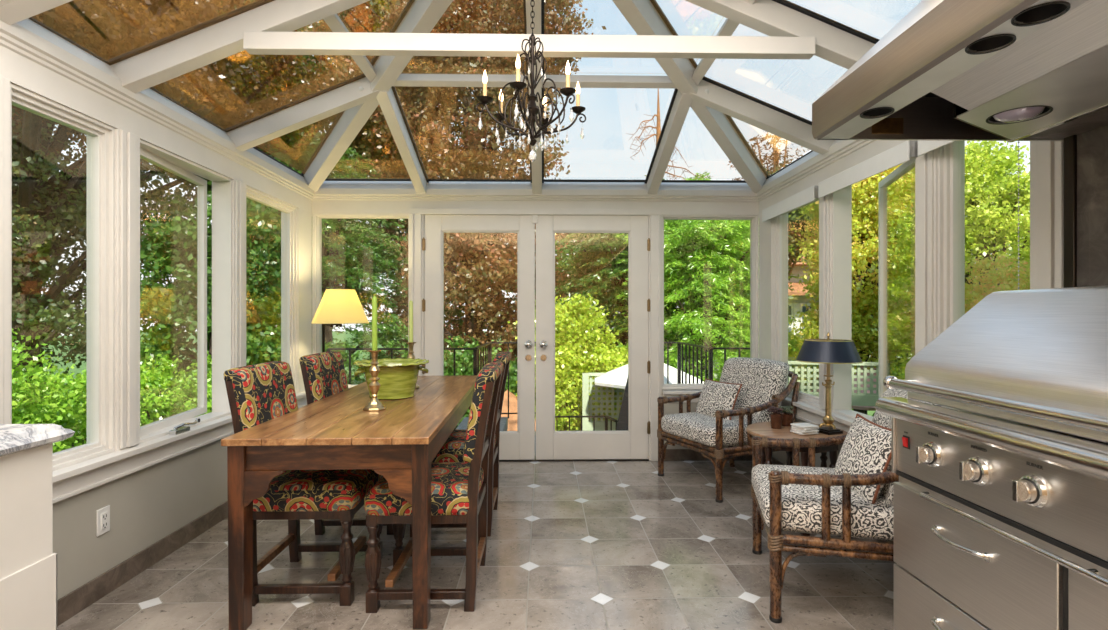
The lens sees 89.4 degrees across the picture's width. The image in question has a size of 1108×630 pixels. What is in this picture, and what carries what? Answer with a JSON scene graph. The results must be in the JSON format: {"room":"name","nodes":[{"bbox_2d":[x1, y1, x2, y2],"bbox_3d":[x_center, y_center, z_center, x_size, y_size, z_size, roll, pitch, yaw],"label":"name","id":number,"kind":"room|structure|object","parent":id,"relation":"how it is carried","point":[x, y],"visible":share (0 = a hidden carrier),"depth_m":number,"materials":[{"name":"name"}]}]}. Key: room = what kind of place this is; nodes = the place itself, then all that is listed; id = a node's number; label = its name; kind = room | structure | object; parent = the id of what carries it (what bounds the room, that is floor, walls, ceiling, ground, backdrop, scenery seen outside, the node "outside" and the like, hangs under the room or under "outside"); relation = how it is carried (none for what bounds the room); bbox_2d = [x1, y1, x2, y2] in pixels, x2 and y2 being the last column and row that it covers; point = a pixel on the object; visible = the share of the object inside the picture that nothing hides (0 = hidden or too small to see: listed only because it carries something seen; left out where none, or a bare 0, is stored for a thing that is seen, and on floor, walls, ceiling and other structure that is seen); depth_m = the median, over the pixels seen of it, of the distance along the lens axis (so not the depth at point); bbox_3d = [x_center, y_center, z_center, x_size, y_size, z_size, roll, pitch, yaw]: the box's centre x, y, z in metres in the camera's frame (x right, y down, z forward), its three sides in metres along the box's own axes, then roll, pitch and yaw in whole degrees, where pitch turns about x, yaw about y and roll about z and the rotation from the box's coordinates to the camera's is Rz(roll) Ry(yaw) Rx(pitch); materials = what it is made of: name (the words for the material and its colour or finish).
{"room":"sunroom","nodes":[
{"label":"sunroom","id":0,"kind":"room"},
{"bbox_2d":[0,0,13,5],"bbox_3d":[-0.087,-1.605,1.919,4.100,1.189,0.100,0,0,-1],"label":"wall","id":1,"kind":"structure","parent":0,"point":[2,2],"depth_m":1.93,"materials":[{"name":"white paint"}]},
{"bbox_2d":[0,0,72,24],"bbox_3d":[-1.078,-1.475,1.994,1.976,0.905,0.124,0,0,-1],"label":"trim","id":2,"kind":"structure","parent":1,"relation":"attached to","point":[15,11],"depth_m":1.99,"materials":[{"name":"white paint"}]},
{"bbox_2d":[324,14,375,82],"bbox_3d":[-1.116,-1.490,2.743,0.076,0.076,1.588,0,0,-1],"label":"trim","id":3,"kind":"structure","parent":1,"relation":"attached to","point":[334,22],"depth_m":3.18,"materials":[{"name":"white paint"}]},
{"bbox_2d":[692,0,754,85],"bbox_3d":[0.908,-1.490,2.783,0.076,0.076,1.588,0,0,-1],"label":"trim","id":4,"kind":"structure","parent":1,"relation":"attached to","point":[729,26],"depth_m":3.21,"materials":[{"name":"white paint"}]},
{"bbox_2d":[53,435,230,599],"bbox_3d":[-2.097,0.945,3.410,0.140,0.610,2.960,0,0,-1],"label":"wall","id":5,"kind":"structure","parent":0,"point":[147,505],"depth_m":2.68,"materials":[{"name":"grey paint"}]},
{"bbox_2d":[0,75,9,423],"bbox_3d":[-2.059,-0.110,1.985,0.160,1.500,0.150,0,0,-1],"label":"trim","id":6,"kind":"structure","parent":5,"relation":"on","point":[4,83],"depth_m":2.03,"materials":[{"name":"white paint"}]},
{"bbox_2d":[10,83,114,470],"bbox_3d":[-2.076,-0.116,2.320,0.120,1.488,0.520,0,0,-1],"label":"window","id":7,"kind":"structure","parent":5,"relation":"in","point":[100,136],"depth_m":2.53,"materials":[{"name":"white paint"}]},
{"bbox_2d":[115,129,139,450],"bbox_3d":[-2.072,-0.110,2.650,0.160,1.500,0.140,0,0,-1],"label":"trim","id":8,"kind":"structure","parent":5,"relation":"attached to","point":[127,144],"depth_m":2.63,"materials":[{"name":"white paint"}]},
{"bbox_2d":[57,500,227,625],"bbox_3d":[-2.019,1.200,3.341,0.012,0.100,2.820,0,0,-1],"label":"baseboard","id":9,"kind":"structure","parent":5,"relation":"attached to","point":[79,599],"depth_m":2.66,"materials":[{"name":"stone"}]},
{"bbox_2d":[53,391,306,502],"bbox_3d":[-2.023,0.686,3.332,0.105,0.117,2.802,0,0,-1],"label":"trim","id":10,"kind":"structure","parent":5,"relation":"attached to","point":[69,481],"depth_m":2.65,"materials":[{"name":"white paint"}]},
{"bbox_2d":[140,139,231,442],"bbox_3d":[-2.080,-0.116,3.136,0.208,1.488,0.837,0,0,-6],"label":"window","id":11,"kind":"structure","parent":5,"relation":"in","point":[179,423],"depth_m":3.52,"materials":[{"name":"white paint"}]},
{"bbox_2d":[232,179,245,367],"bbox_3d":[-2.091,-0.110,3.620,0.160,1.500,0.140,0,0,-1],"label":"trim","id":12,"kind":"structure","parent":5,"relation":"attached to","point":[238,187],"depth_m":3.58,"materials":[{"name":"white paint"}]},
{"bbox_2d":[246,186,296,393],"bbox_3d":[-2.110,-0.116,4.090,0.120,1.488,0.800,0,0,-1],"label":"window","id":13,"kind":"structure","parent":5,"relation":"in","point":[288,212],"depth_m":4.45,"materials":[{"name":"white paint"}]},
{"bbox_2d":[297,208,311,392],"bbox_3d":[-2.120,-0.110,4.620,0.140,1.500,0.260,0,0,-1],"label":"trim","id":14,"kind":"structure","parent":5,"relation":"attached to","point":[304,218],"depth_m":4.58,"materials":[{"name":"white paint"}]},
{"bbox_2d":[57,460,896,629],"bbox_3d":[-0.067,1.310,0.864,4.300,0.120,8.130,0,0,-1],"label":"floor","id":15,"kind":"structure","parent":0,"point":[572,545],"depth_m":2.74,"materials":[{"name":"grey tile"}]},
{"bbox_2d":[0,443,56,629],"bbox_3d":[-1.713,0.814,0.518,0.505,0.872,2.302,0,0,-1],"label":"base cabinet","id":16,"kind":"object","parent":15,"relation":"on","point":[28,562],"visible":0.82,"depth_m":1.58,"materials":[{"name":"white paint"}]},
{"bbox_2d":[0,424,74,456],"bbox_3d":[-1.699,0.350,0.507,0.534,0.053,2.380,0,0,-1],"label":"countertop","id":17,"kind":"structure","parent":16,"relation":"on","point":[14,438],"depth_m":1.58,"materials":[{"name":"white stone"}]},
{"bbox_2d":[223,361,382,605],"bbox_3d":[-1.143,0.739,2.638,0.561,1.022,0.500,0,0,-1],"label":"dining chair","id":18,"kind":"object","parent":15,"relation":"on","point":[257,394],"visible":0.62,"depth_m":2.42,"materials":[{"name":"fabric"}]},
{"bbox_2d":[311,289,368,351],"bbox_3d":[-1.711,0.524,4.428,0.482,1.451,0.433,0,0,-1],"label":"floor lamp","id":19,"kind":"object","parent":15,"relation":"on","point":[337,307],"visible":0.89,"depth_m":4.30,"materials":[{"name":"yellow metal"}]},
{"bbox_2d":[299,351,393,534],"bbox_3d":[-1.173,0.739,3.418,0.561,1.022,0.500,0,0,-1],"label":"dining chair","id":20,"kind":"object","parent":15,"relation":"on","point":[323,374],"visible":0.2,"depth_m":3.21,"materials":[{"name":"fabric"}]},
{"bbox_2d":[221,375,476,629],"bbox_3d":[-0.933,0.865,3.307,0.798,0.770,2.260,0,0,-2],"label":"dining table","id":21,"kind":"object","parent":15,"relation":"on","point":[400,442],"visible":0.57,"depth_m":2.23,"materials":[{"name":"brown wood"}]},
{"bbox_2d":[363,350,385,410],"bbox_3d":[-0.911,0.330,2.843,0.110,0.301,0.110,0,0,-13],"label":"candlestick","id":22,"kind":"object","parent":21,"relation":"on","point":[374,404],"visible":0.99,"depth_m":2.83,"materials":[{"name":"gold metal"}]},
{"bbox_2d":[353,358,428,399],"bbox_3d":[-0.949,0.373,3.282,0.430,0.213,0.430,0,0,-16],"label":"ceramic bowl","id":23,"kind":"object","parent":21,"relation":"on","point":[398,377],"visible":0.92,"depth_m":3.17,"materials":[{"name":"ceramic"}]},
{"bbox_2d":[364,362,502,612],"bbox_3d":[-0.529,0.739,2.590,0.561,1.022,0.500,0,0,-1],"label":"dining chair","id":24,"kind":"object","parent":15,"relation":"on","point":[459,490],"visible":0.88,"depth_m":2.36,"materials":[{"name":"brown wood"}]},
{"bbox_2d":[410,351,510,536],"bbox_3d":[-0.550,0.739,3.390,0.561,1.022,0.500,0,0,-1],"label":"dining chair","id":25,"kind":"object","parent":15,"relation":"on","point":[452,449],"visible":0.23,"depth_m":3.16,"materials":[{"name":"wood"}]},
{"bbox_2d":[657,357,799,502],"bbox_3d":[1.321,0.794,4.213,0.841,0.917,0.733,0,0,-24],"label":"rattan armchair","id":26,"kind":"object","parent":15,"relation":"on","point":[763,381],"visible":0.83,"depth_m":4.04,"materials":[{"name":"fabric"}]},
{"bbox_2d":[661,412,759,446],"bbox_3d":[1.239,0.835,4.176,0.660,0.160,0.624,0,0,-24],"label":"seat cushion","id":27,"kind":"object","parent":26,"relation":"on","point":[692,429],"depth_m":3.99,"materials":[{"name":"fabric"}]},
{"bbox_2d":[695,378,741,419],"bbox_3d":[1.232,0.650,4.239,0.158,0.297,0.412,0,0,-21],"label":"throw pillow","id":28,"kind":"object","parent":26,"relation":"on","point":[715,395],"visible":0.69,"depth_m":4.18,"materials":[{"name":"fabric"}]},
{"bbox_2d":[719,357,788,421],"bbox_3d":[1.494,0.568,4.291,0.264,0.465,0.600,0,0,-24],"label":"cushion","id":29,"kind":"object","parent":26,"relation":"on","point":[760,379],"depth_m":4.15,"materials":[{"name":"fabric"}]},
{"bbox_2d":[746,422,847,535],"bbox_3d":[1.469,0.974,3.389,0.580,0.553,0.580,0,0,-1],"label":"side table","id":30,"kind":"object","parent":15,"relation":"on","point":[760,429],"visible":0.18,"depth_m":3.29,"materials":[{"name":"brown wood"}]},
{"bbox_2d":[796,332,862,434],"bbox_3d":[1.626,0.400,3.317,0.360,0.595,0.360,0,0,-21],"label":"table lamp","id":31,"kind":"object","parent":30,"relation":"on","point":[828,351],"visible":0.99,"depth_m":3.23,"materials":[{"name":"brown metal"}]},
{"bbox_2d":[751,389,940,622],"bbox_3d":[1.362,0.794,2.525,0.841,0.917,0.733,0,0,14],"label":"rattan armchair","id":32,"kind":"object","parent":15,"relation":"on","point":[811,499],"visible":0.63,"depth_m":2.27,"materials":[{"name":"brown wicker"}]},
{"bbox_2d":[752,464,893,540],"bbox_3d":[1.274,0.835,2.546,0.660,0.160,0.624,0,0,14],"label":"seat cushion","id":33,"kind":"object","parent":32,"relation":"on","point":[801,504],"depth_m":2.30,"materials":[{"name":"fabric"}]},
{"bbox_2d":[834,413,891,503],"bbox_3d":[1.369,0.630,2.471,0.154,0.320,0.429,0,0,6],"label":"throw pillow","id":34,"kind":"object","parent":32,"relation":"on","point":[866,448],"visible":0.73,"depth_m":2.38,"materials":[{"name":"fabric"}]},
{"bbox_2d":[872,389,940,505],"bbox_3d":[1.546,0.568,2.479,0.264,0.465,0.600,0,0,14],"label":"cushion","id":35,"kind":"object","parent":32,"relation":"on","point":[886,494],"depth_m":2.50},
{"bbox_2d":[894,476,1107,629],"bbox_3d":[1.481,0.900,1.121,0.644,0.700,1.684,0,0,-1],"label":"base cabinet","id":36,"kind":"object","parent":15,"relation":"on","point":[958,566],"visible":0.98,"depth_m":1.57,"materials":[{"name":"silver metal"}]},
{"bbox_2d":[875,285,1107,569],"bbox_3d":[1.466,0.234,1.465,0.651,0.640,1.032,0,0,-1],"label":"gas grill","id":37,"kind":"object","parent":36,"relation":"on","point":[1017,437],"visible":1,"depth_m":1.51,"materials":[{"name":"silver metal"}]},
{"bbox_2d":[662,389,746,448],"bbox_3d":[-0.145,0.945,4.858,3.820,0.610,0.140,0,0,-1],"label":"wall","id":38,"kind":"structure","parent":0,"point":[669,408],"depth_m":4.81,"materials":[{"name":"grey paint"}]},
{"bbox_2d":[314,214,409,387],"bbox_3d":[-1.632,-0.116,4.829,0.815,1.488,0.120,0,0,-1],"label":"window","id":39,"kind":"structure","parent":38,"relation":"in","point":[318,218],"depth_m":4.79,"materials":[{"name":"white paint"}]},
{"bbox_2d":[422,215,537,459],"bbox_3d":[-0.631,0.186,4.768,0.985,2.103,0.114,0,0,-1],"label":"door","id":40,"kind":"structure","parent":38,"relation":"in","point":[519,444],"depth_m":4.79,"materials":[{"name":"white paint"}]},
{"bbox_2d":[312,208,758,460],"bbox_3d":[-0.144,0.172,4.844,3.820,2.155,0.168,0,0,-1],"label":"trim","id":41,"kind":"structure","parent":38,"relation":"attached to","point":[416,214],"depth_m":4.78,"materials":[{"name":"white paint"}]},
{"bbox_2d":[536,215,649,459],"bbox_3d":[0.336,0.192,4.787,0.985,2.093,0.114,0,0,-1],"label":"door","id":42,"kind":"structure","parent":38,"relation":"in","point":[551,444],"depth_m":4.80,"materials":[{"name":"white paint"}]},
{"bbox_2d":[664,449,751,460],"bbox_3d":[-0.143,1.200,4.782,3.820,0.100,0.012,0,0,-1],"label":"baseboard","id":43,"kind":"structure","parent":38,"relation":"attached to","point":[671,454],"depth_m":4.80,"materials":[{"name":"stone"}]},
{"bbox_2d":[662,215,756,387],"bbox_3d":[1.339,-0.116,4.887,0.828,1.488,0.120,0,0,-1],"label":"window","id":44,"kind":"structure","parent":38,"relation":"in","point":[753,218],"depth_m":4.84,"materials":[{"name":"white paint"}]},
{"bbox_2d":[772,411,842,467],"bbox_3d":[1.862,0.945,3.487,0.140,0.610,2.960,0,0,-1],"label":"wall","id":45,"kind":"structure","parent":0,"point":[781,456],"depth_m":4.05,"materials":[{"name":"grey paint"}]},
{"bbox_2d":[759,214,772,359],"bbox_3d":[1.839,-0.110,4.697,0.140,1.500,0.260,0,0,-1],"label":"trim","id":46,"kind":"structure","parent":45,"relation":"attached to","point":[765,228],"depth_m":4.68,"materials":[{"name":"white paint"}]},
{"bbox_2d":[773,198,818,406],"bbox_3d":[1.849,-0.116,4.167,0.120,1.488,0.800,0,0,-1],"label":"window","id":47,"kind":"structure","parent":45,"relation":"in","point":[780,223],"depth_m":4.53,"materials":[{"name":"white paint"}]},
{"bbox_2d":[762,186,817,221],"bbox_3d":[1.748,-0.812,4.165,0.062,0.100,0.870,0,0,-1],"label":"roller blind","id":48,"kind":"object","parent":47,"relation":"attached to","point":[808,195],"visible":0.97,"depth_m":4.05,"materials":[{"name":"white fabric"}]},
{"bbox_2d":[781,397,854,431],"bbox_3d":[1.791,0.686,3.407,0.105,0.117,2.802,0,0,-1],"label":"trim","id":49,"kind":"structure","parent":45,"relation":"attached to","point":[806,412],"depth_m":3.79,"materials":[{"name":"white paint"}]},
{"bbox_2d":[819,193,831,410],"bbox_3d":[1.848,-0.110,3.697,0.160,1.500,0.140,0,0,-1],"label":"trim","id":50,"kind":"structure","parent":45,"relation":"attached to","point":[825,203],"depth_m":3.67,"materials":[{"name":"white paint"}]},
{"bbox_2d":[832,157,914,421],"bbox_3d":[1.964,-0.116,3.214,0.312,1.488,0.830,0,0,-1],"label":"window","id":51,"kind":"structure","parent":45,"relation":"in","point":[841,199],"depth_m":3.61,"materials":[{"name":"white paint"}]},
{"bbox_2d":[818,140,917,197],"bbox_3d":[1.767,-0.812,3.210,0.062,0.100,0.900,0,0,-1],"label":"roller blind","id":52,"kind":"object","parent":51,"relation":"attached to","point":[901,153],"visible":0.98,"depth_m":3.08,"materials":[{"name":"white fabric"}]},
{"bbox_2d":[915,149,937,354],"bbox_3d":[1.867,-0.110,2.727,0.160,1.500,0.140,0,0,-1],"label":"trim","id":53,"kind":"structure","parent":45,"relation":"attached to","point":[926,165],"depth_m":2.70,"materials":[{"name":"white paint"}]},
{"bbox_2d":[938,141,1030,335],"bbox_3d":[1.884,-0.116,2.397,0.120,1.488,0.520,0,0,-1],"label":"window","id":54,"kind":"structure","parent":45,"relation":"in","point":[951,157],"depth_m":2.62,"materials":[{"name":"white paint"}]},
{"bbox_2d":[918,140,1019,289],"bbox_3d":[1.783,-0.296,2.395,0.062,1.132,0.590,0,0,-1],"label":"window frame","id":55,"kind":"structure","parent":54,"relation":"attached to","point":[924,146],"depth_m":2.55,"materials":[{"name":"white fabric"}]},
{"bbox_2d":[1031,141,1063,288],"bbox_3d":[1.880,-0.110,2.062,0.160,1.500,0.150,0,0,-1],"label":"trim","id":56,"kind":"structure","parent":45,"relation":"on","point":[1047,157],"depth_m":2.04,"materials":[{"name":"white paint"}]},
{"bbox_2d":[1023,107,1107,139],"bbox_3d":[1.740,-1.024,1.104,0.198,0.812,1.740,0,0,-1],"label":"wall","id":57,"kind":"structure","parent":0,"point":[1099,118],"depth_m":1.85,"materials":[{"name":"stone"}]},
{"bbox_2d":[812,0,1107,141],"bbox_3d":[1.381,-1.019,1.127,0.915,0.842,1.700,0,0,-1],"label":"range hood","id":58,"kind":"object","parent":57,"relation":"attached to","point":[949,70],"visible":1,"depth_m":1.51,"materials":[{"name":"silver metal"}]},
{"bbox_2d":[992,107,1045,122],"bbox_3d":[1.429,-0.621,1.723,0.134,0.046,0.134,0,0,-1],"label":"heat lamp","id":59,"kind":"object","parent":58,"relation":"on","point":[1011,114],"depth_m":1.70,"materials":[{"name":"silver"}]},
{"bbox_2d":[1077,124,1107,286],"bbox_3d":[1.824,-0.135,1.078,0.030,0.970,1.685,0,0,-1],"label":"wall","id":60,"kind":"structure","parent":0,"point":[1092,145],"depth_m":1.86,"materials":[{"name":"stone"}]},
{"bbox_3d":[1.942,-0.125,-0.577,0.140,2.750,5.170,0,0,-1],"label":"wall","id":61,"kind":"structure","parent":0,"visible":0},
{"bbox_2d":[1064,135,1076,287],"bbox_3d":[1.802,-0.110,1.940,0.040,1.500,0.040,0,0,-1],"label":"trim","id":62,"kind":"structure","parent":61,"relation":"attached to","point":[1070,143],"depth_m":1.93,"materials":[{"name":"wood"}]},
{"label":"outside","id":63,"kind":"structure","parent":0,"visible":0},
{"bbox_2d":[44,331,874,429],"bbox_3d":[-0.585,2.700,29.994,120.000,0.200,120.000,0,0,-1],"label":"ground","id":64,"kind":"structure","parent":63,"point":[340,336],"depth_m":36.86,"materials":[{"name":"green plant"}]},
{"bbox_2d":[12,152,52,290],"bbox_3d":[-7.968,-0.222,4.980,3.820,5.785,5.953,0,0,3],"label":"tree","id":65,"kind":"object","parent":64,"relation":"on","point":[24,216],"visible":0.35,"depth_m":6.61,"materials":[{"name":"green plant"}]},
{"bbox_2d":[12,328,154,452],"bbox_3d":[-4.704,1.363,4.450,1.986,2.637,4.272,0,0,-11],"label":"shrub","id":66,"kind":"object","parent":64,"relation":"on","point":[35,406],"visible":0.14,"depth_m":4.82,"materials":[{"name":"green plant"}]},
{"bbox_2d":[12,108,179,398],"bbox_3d":[-7.442,-0.119,8.086,4.326,5.577,5.614,0,0,-11],"label":"tree","id":67,"kind":"object","parent":64,"relation":"on","point":[56,309],"visible":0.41,"depth_m":7.69,"materials":[{"name":"green plant"}]},
{"bbox_2d":[69,349,252,446],"bbox_3d":[-4.574,1.509,6.741,2.092,2.304,3.262,0,0,4],"label":"shrub","id":68,"kind":"object","parent":64,"relation":"on","point":[171,402],"visible":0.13,"depth_m":6.29,"materials":[{"name":"green plant"}]},
{"bbox_2d":[12,0,335,380],"bbox_3d":[-7.256,-2.255,7.720,7.029,9.838,9.030,0,0,18],"label":"tree","id":69,"kind":"object","parent":64,"relation":"on","point":[109,25],"visible":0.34,"depth_m":7.78,"materials":[{"name":"orange plant"}]},
{"bbox_2d":[140,181,280,421],"bbox_3d":[-4.750,0.320,7.927,2.584,4.662,2.521,0,0,38],"label":"maple tree","id":70,"kind":"object","parent":64,"relation":"on","point":[170,251],"visible":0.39,"depth_m":7.55,"materials":[{"name":"green plant"}]},
{"bbox_2d":[56,0,462,332],"bbox_3d":[-6.045,-2.947,12.367,9.140,11.211,4.684,0,0,-16],"label":"tree","id":71,"kind":"object","parent":64,"relation":"on","point":[323,125],"visible":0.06,"depth_m":11.96,"materials":[{"name":"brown plant"}]},
{"bbox_2d":[246,136,407,383],"bbox_3d":[-4.181,-0.368,10.467,4.122,6.039,3.535,0,0,-19],"label":"tree","id":72,"kind":"object","parent":64,"relation":"on","point":[334,237],"visible":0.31,"depth_m":10.15,"materials":[{"name":"green plant"}]},
{"bbox_2d":[303,0,605,393],"bbox_3d":[-2.169,-2.733,11.654,6.513,10.773,4.265,0,0,7],"label":"tree","id":73,"kind":"object","parent":64,"relation":"on","point":[475,251],"visible":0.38,"depth_m":10.77,"materials":[{"name":"brown plant"}]},
{"bbox_2d":[401,335,535,428],"bbox_3d":[-1.649,1.490,9.003,2.986,2.334,1.763,0,0,-9],"label":"bush","id":74,"kind":"object","parent":64,"relation":"on","point":[464,363],"visible":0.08,"depth_m":8.92,"materials":[{"name":"green plant"}]},
{"bbox_2d":[382,226,621,405],"bbox_3d":[-1.413,-0.169,15.488,7.619,5.684,3.441,0,0,-1],"label":"tree","id":75,"kind":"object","parent":64,"relation":"on","point":[456,312],"depth_m":14.86,"materials":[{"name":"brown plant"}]},
{"bbox_2d":[507,289,627,430],"bbox_3d":[0.330,1.110,8.923,2.274,3.082,1.633,0,0,-12],"label":"bush","id":76,"kind":"object","parent":64,"relation":"on","point":[583,349],"visible":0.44,"depth_m":8.62,"materials":[{"name":"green plant"}]},
{"bbox_2d":[582,373,624,430],"bbox_3d":[0.900,1.725,8.224,0.970,1.750,0.090,0,0,-1],"label":"lattice fence","id":77,"kind":"object","parent":64,"relation":"on","point":[587,425],"visible":0.44,"depth_m":8.21,"materials":[{"name":"green paint"}]},
{"bbox_2d":[535,220,720,429],"bbox_3d":[1.364,-0.018,11.076,4.212,5.339,3.338,0,0,9],"label":"fir tree","id":78,"kind":"object","parent":64,"relation":"on","point":[609,248],"visible":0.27,"depth_m":10.54,"materials":[{"name":"green plant"}]},
{"bbox_2d":[595,363,703,388],"bbox_3d":[1.344,1.595,8.028,1.573,2.010,1.573,0,0,-1],"label":"patio umbrella","id":79,"kind":"object","parent":64,"relation":"on","point":[616,378],"visible":0.25,"depth_m":7.67,"materials":[{"name":"white fabric"}]},
{"bbox_2d":[509,175,797,412],"bbox_3d":[2.375,-0.313,13.562,7.044,5.927,3.553,0,0,7],"label":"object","id":80,"kind":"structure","parent":64,"relation":"on","point":[561,236],"depth_m":13.28,"materials":[{"name":"green plant"}]},
{"bbox_2d":[628,88,712,179],"bbox_3d":[3.087,-1.999,15.844,4.060,9.202,1.580,0,0,-1],"label":"bare tree","id":81,"kind":"object","parent":64,"relation":"on","point":[658,127],"visible":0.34,"depth_m":16.02,"materials":[{"name":"orange plant"}]},
{"bbox_2d":[612,171,799,383],"bbox_3d":[2.480,0.144,9.677,3.319,5.016,2.924,0,0,3],"label":"cedar tree","id":82,"kind":"object","parent":64,"relation":"on","point":[700,279],"visible":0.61,"depth_m":9.07,"materials":[{"name":"green plant"}]},
{"bbox_2d":[727,131,809,276],"bbox_3d":[5.966,-1.132,14.601,3.774,7.564,2.819,0,0,-1],"label":"tree","id":83,"kind":"object","parent":64,"relation":"on","point":[775,159],"visible":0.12,"depth_m":14.54,"materials":[{"name":"orange plant"}]},
{"bbox_2d":[720,155,817,345],"bbox_3d":[5.411,-0.783,14.553,4.496,6.882,3.120,0,0,-7],"label":"tree","id":84,"kind":"object","parent":64,"relation":"on","point":[792,222],"visible":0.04,"depth_m":13.96,"materials":[{"name":"green plant"}]},
{"bbox_2d":[788,361,889,405],"bbox_3d":[3.574,1.605,7.326,1.453,1.990,0.090,0,0,12],"label":"lattice fence","id":85,"kind":"object","parent":64,"relation":"on","point":[858,399],"visible":0.24,"depth_m":7.24,"materials":[{"name":"green paint"}]},
{"bbox_2d":[788,235,910,368],"bbox_3d":[9.662,-0.225,21.506,7.100,5.650,6.200,0,0,7],"label":"house","id":86,"kind":"structure","parent":64,"relation":"on","point":[799,298],"depth_m":19.21,"materials":[{"name":"beige"}]},
{"bbox_2d":[788,163,914,413],"bbox_3d":[4.745,-0.118,8.657,2.322,5.538,2.368,0,0,12],"label":"tree","id":87,"kind":"object","parent":64,"relation":"on","point":[864,192],"visible":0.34,"depth_m":8.10,"materials":[{"name":"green plant"}]},
{"bbox_2d":[871,250,1029,378],"bbox_3d":[4.021,1.023,5.268,1.883,3.254,1.613,0,0,23],"label":"maple","id":88,"kind":"object","parent":64,"relation":"on","point":[905,328],"visible":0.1,"depth_m":5.16,"materials":[{"name":"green plant"}]},
{"bbox_2d":[877,141,1029,378],"bbox_3d":[5.172,0.251,6.636,2.324,4.800,2.326,0,0,44],"label":"tree","id":89,"kind":"object","parent":64,"relation":"on","point":[990,187],"visible":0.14,"depth_m":6.26,"materials":[{"name":"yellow plant"}]},
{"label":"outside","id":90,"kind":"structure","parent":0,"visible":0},
{"bbox_3d":[-0.106,1.375,5.444,4.600,0.150,1.010,0,0,-1],"label":"deck landing","id":91,"kind":"object","parent":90,"visible":0},
{"bbox_2d":[326,342,535,429],"bbox_3d":[-1.042,0.821,6.212,2.582,0.959,1.001,0,0,-40],"label":"railing","id":92,"kind":"object","parent":91,"relation":"on","point":[488,346],"visible":0.3,"depth_m":5.77,"materials":[{"name":"black metal"}]},
{"bbox_2d":[664,342,749,383],"bbox_3d":[1.620,0.821,6.469,0.442,0.959,1.562,0,0,-22],"label":"railing","id":93,"kind":"object","parent":91,"relation":"on","point":[710,349],"visible":0.31,"depth_m":6.47,"materials":[{"name":"black metal"}]},
{"bbox_3d":[-2.018,-0.125,-0.654,0.140,2.750,5.170,0,0,-1],"label":"wall","id":94,"kind":"structure","parent":0,"visible":0},
{"bbox_2d":[106,0,369,92],"bbox_3d":[-1.222,-1.421,2.617,1.713,0.797,0.119,0,0,-1],"label":"ceiling beam","id":95,"kind":"structure","parent":94,"relation":"attached to","point":[210,41],"depth_m":2.57,"materials":[{"name":"white paint"}]},
{"bbox_2d":[225,74,379,151],"bbox_3d":[-1.599,-1.274,3.550,0.996,0.503,0.119,0,0,-1],"label":"trim","id":96,"kind":"structure","parent":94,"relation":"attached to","point":[250,133],"depth_m":3.51,"materials":[{"name":"white paint"}]},
{"bbox_2d":[301,0,452,191],"bbox_3d":[-1.085,-1.492,3.497,0.134,0.932,3.172,0,0,-39],"label":"trim","id":97,"kind":"structure","parent":94,"relation":"attached to","point":[418,16],"depth_m":3.62,"materials":[{"name":"white paint"}]},
{"bbox_2d":[376,86,428,192],"bbox_3d":[-1.111,-1.277,4.163,0.114,0.505,1.248,0,0,-1],"label":"trim","id":98,"kind":"structure","parent":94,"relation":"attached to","point":[389,102],"depth_m":4.04,"materials":[{"name":"white paint"}]},
{"bbox_2d":[0,17,906,215],"bbox_3d":[-0.116,-1.008,3.398,4.100,0.295,3.060,0,0,-1],"label":"trim","id":99,"kind":"structure","parent":94,"relation":"attached to","point":[35,59],"depth_m":3.84,"materials":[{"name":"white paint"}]},
{"bbox_2d":[243,31,814,92],"bbox_3d":[-0.110,-1.324,3.054,2.630,0.223,0.962,0,0,-1],"label":"ceiling beam","id":100,"kind":"structure","parent":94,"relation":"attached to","point":[254,42],"depth_m":2.58,"materials":[{"name":"white paint"}]},
{"bbox_2d":[476,0,585,161],"bbox_3d":[-0.092,-1.225,2.399,0.469,1.140,0.469,0,0,-1],"label":"chandelier","id":101,"kind":"object","parent":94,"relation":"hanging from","point":[532,110],"visible":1,"depth_m":2.38,"materials":[{"name":"brown metal"}]},
{"bbox_2d":[523,0,543,193],"bbox_3d":[-0.119,-1.483,3.539,0.114,0.916,2.534,0,0,-1],"label":"trim","id":102,"kind":"structure","parent":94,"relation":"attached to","point":[536,167],"depth_m":3.51,"materials":[{"name":"white paint"}]},
{"bbox_2d":[392,74,676,88],"bbox_3d":[-0.120,-1.497,3.584,1.960,0.067,0.067,0,0,-1],"label":"trim","id":103,"kind":"structure","parent":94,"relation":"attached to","point":[420,80],"depth_m":3.56,"materials":[{"name":"white paint"}]},
{"bbox_2d":[644,89,692,193],"bbox_3d":[0.848,-1.277,4.201,0.114,0.505,1.248,0,0,-1],"label":"trim","id":104,"kind":"structure","parent":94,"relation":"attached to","point":[679,106],"depth_m":4.07,"materials":[{"name":"white paint"}]},
{"bbox_2d":[612,0,768,192],"bbox_3d":[0.848,-1.492,3.535,0.134,0.932,3.172,0,0,37],"label":"trim","id":105,"kind":"structure","parent":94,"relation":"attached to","point":[646,17],"depth_m":3.54,"materials":[{"name":"white paint"}]},
{"bbox_2d":[689,76,833,154],"bbox_3d":[1.359,-1.274,3.607,0.996,0.503,0.119,0,0,-1],"label":"trim","id":106,"kind":"structure","parent":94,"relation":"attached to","point":[727,100],"depth_m":3.56,"materials":[{"name":"white paint"}]},
{"bbox_2d":[685,0,878,69],"bbox_3d":[1.019,-1.421,2.660,1.713,0.797,0.119,0,0,-1],"label":"trim","id":107,"kind":"structure","parent":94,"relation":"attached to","point":[840,44],"depth_m":2.62,"materials":[{"name":"white paint"}]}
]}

